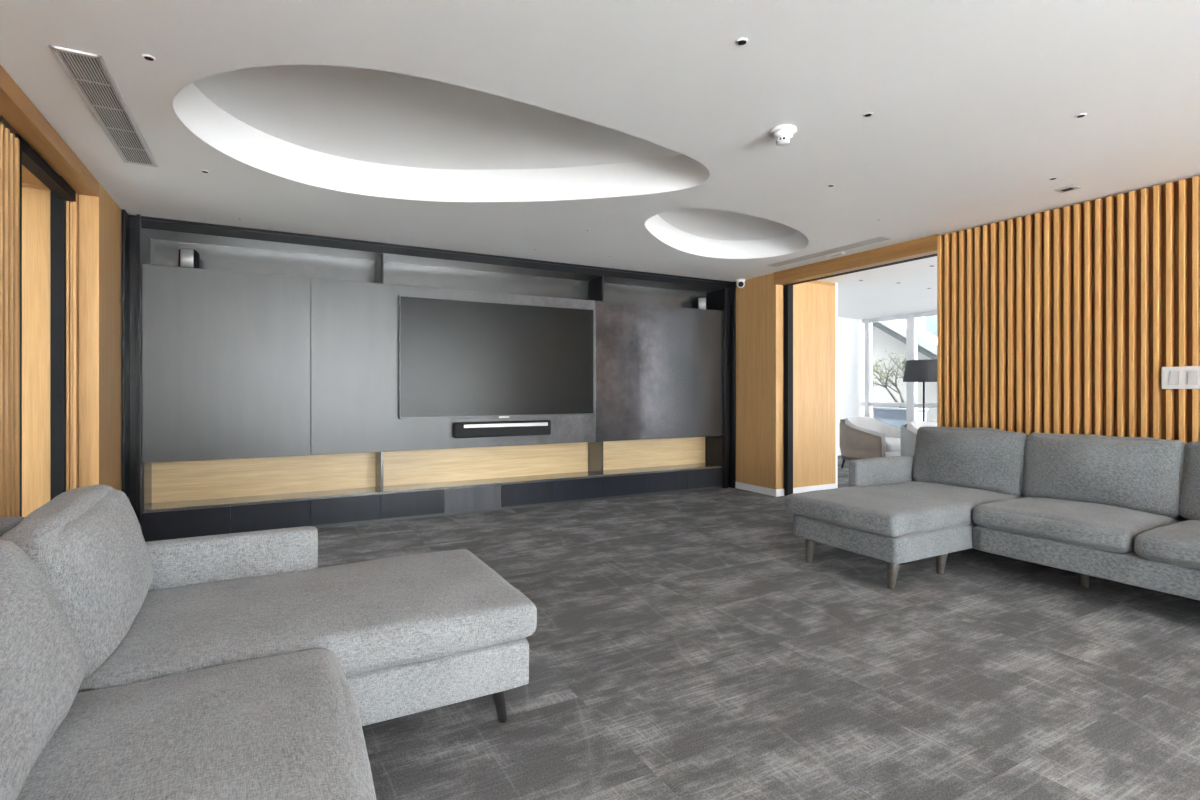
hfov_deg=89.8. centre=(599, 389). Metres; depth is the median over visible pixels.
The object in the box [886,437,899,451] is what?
seat cushion
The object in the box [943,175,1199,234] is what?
wall
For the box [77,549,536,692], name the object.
cushion
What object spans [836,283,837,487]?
wall
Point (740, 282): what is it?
security camera
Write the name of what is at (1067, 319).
wall panel
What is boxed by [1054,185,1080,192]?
recessed light
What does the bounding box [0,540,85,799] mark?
cushion
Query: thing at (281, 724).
seat cushion
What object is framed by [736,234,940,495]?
door
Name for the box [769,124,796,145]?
smoke detector
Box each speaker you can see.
[179,248,199,268]
[697,297,707,309]
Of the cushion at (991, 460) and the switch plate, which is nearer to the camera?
the switch plate
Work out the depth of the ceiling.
2.96 m
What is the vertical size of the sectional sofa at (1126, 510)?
0.876 m
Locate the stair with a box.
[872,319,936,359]
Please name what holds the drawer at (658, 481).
in the wall at (260, 381)
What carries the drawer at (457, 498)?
in the wall at (260, 381)
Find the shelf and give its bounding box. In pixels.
[142,463,722,512]
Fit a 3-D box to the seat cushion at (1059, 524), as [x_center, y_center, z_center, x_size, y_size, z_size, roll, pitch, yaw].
[2.817,0.770,3.552,0.848,0.188,0.798,0,0,-29]
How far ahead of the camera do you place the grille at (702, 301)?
6.97 m
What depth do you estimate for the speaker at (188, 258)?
4.56 m
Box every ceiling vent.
[49,45,157,166]
[767,237,890,266]
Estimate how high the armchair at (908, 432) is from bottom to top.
0.743 m
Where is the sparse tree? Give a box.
[872,350,905,407]
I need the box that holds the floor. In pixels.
[317,455,1199,799]
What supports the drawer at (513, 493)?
in the wall at (260, 381)
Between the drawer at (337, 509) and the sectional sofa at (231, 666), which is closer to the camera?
the sectional sofa at (231, 666)
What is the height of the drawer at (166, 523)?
0.212 m
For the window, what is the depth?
9.98 m
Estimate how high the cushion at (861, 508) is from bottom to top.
0.182 m
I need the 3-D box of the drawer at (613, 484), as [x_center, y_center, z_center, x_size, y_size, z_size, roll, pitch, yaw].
[0.260,1.006,6.370,0.542,0.212,0.024,0,0,-29]
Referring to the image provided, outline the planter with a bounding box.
[872,407,928,428]
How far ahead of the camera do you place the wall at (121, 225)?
4.61 m
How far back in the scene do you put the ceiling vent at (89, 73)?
2.62 m
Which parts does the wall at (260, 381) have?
steel panel, steel panel, steel panel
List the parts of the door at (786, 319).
black post, jamb panel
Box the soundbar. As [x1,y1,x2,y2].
[453,420,550,437]
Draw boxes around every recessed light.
[142,54,155,60]
[736,38,747,45]
[863,112,872,116]
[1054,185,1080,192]
[1075,113,1086,117]
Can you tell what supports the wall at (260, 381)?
on the floor
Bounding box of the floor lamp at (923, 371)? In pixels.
[903,359,936,420]
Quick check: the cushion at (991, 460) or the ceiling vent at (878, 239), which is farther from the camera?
the ceiling vent at (878, 239)
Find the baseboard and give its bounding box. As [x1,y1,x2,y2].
[735,482,836,496]
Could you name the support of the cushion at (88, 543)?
on the sectional sofa at (231, 666)
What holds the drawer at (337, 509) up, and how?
in the wall at (260, 381)
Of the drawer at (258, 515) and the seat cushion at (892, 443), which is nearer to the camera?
the drawer at (258, 515)
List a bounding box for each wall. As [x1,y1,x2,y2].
[121,225,121,490]
[122,209,735,541]
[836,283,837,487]
[838,317,863,455]
[872,317,936,421]
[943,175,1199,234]
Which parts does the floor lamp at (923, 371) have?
lamp shade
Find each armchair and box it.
[840,417,900,467]
[900,421,936,455]
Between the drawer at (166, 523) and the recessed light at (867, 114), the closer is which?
the recessed light at (867, 114)
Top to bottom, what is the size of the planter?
0.903 m
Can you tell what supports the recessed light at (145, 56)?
in the ceiling
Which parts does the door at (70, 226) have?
jamb panel, black post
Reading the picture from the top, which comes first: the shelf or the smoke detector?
the smoke detector
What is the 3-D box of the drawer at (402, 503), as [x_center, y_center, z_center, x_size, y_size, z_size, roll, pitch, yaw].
[-1.654,1.006,5.326,0.542,0.212,0.024,0,0,-29]
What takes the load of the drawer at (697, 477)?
in the wall at (260, 381)
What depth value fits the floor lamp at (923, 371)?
8.23 m
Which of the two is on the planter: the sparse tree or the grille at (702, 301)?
the sparse tree
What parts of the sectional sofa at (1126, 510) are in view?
leg, arm, leg, leg, leg, seat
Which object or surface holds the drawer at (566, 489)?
in the wall at (260, 381)
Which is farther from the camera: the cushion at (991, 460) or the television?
the television
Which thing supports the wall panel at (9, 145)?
attached to the wall
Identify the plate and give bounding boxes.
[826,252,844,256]
[1161,366,1199,388]
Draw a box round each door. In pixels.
[0,65,120,516]
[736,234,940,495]
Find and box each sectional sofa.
[0,484,536,799]
[785,426,1199,600]
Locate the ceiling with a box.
[0,0,1199,318]
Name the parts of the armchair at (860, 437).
seat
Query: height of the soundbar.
0.140 m
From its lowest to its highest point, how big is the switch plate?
0.130 m
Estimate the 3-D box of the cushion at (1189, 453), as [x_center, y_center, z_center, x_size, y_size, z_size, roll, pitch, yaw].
[3.428,0.507,2.988,0.284,0.465,0.816,0,0,-29]
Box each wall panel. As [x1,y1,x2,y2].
[0,123,19,516]
[937,176,1199,443]
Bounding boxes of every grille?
[180,249,192,267]
[699,298,705,309]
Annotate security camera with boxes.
[736,279,744,287]
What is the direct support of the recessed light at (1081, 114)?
in the ceiling
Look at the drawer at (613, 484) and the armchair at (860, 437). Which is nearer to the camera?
the drawer at (613, 484)
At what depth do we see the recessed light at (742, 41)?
2.17 m
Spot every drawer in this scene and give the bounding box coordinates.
[143,506,229,541]
[231,500,310,532]
[311,494,380,525]
[381,489,443,518]
[444,485,500,512]
[501,481,553,506]
[554,477,601,501]
[602,473,646,496]
[647,470,686,492]
[687,467,722,488]
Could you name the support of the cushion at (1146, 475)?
on the sectional sofa at (1126, 510)
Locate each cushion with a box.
[0,484,152,679]
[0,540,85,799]
[16,648,375,799]
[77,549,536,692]
[785,481,1023,536]
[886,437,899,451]
[912,426,1027,496]
[972,497,1188,552]
[1022,432,1185,518]
[1134,520,1199,568]
[1179,441,1199,519]
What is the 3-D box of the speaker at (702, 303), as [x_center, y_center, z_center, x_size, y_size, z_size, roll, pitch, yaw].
[1.199,-0.998,7.028,0.118,0.156,0.126,0,0,14]
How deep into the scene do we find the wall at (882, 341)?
14.86 m
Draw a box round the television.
[399,295,593,418]
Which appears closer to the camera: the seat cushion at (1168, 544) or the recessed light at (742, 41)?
the recessed light at (742, 41)
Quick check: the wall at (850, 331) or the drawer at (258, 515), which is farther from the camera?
the wall at (850, 331)
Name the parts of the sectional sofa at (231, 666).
frame, arm, leg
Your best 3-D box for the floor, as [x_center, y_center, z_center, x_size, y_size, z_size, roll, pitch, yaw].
[2.474,1.180,3.171,11.380,0.080,11.400,0,0,-29]
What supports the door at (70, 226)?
in the wall
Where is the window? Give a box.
[862,311,936,423]

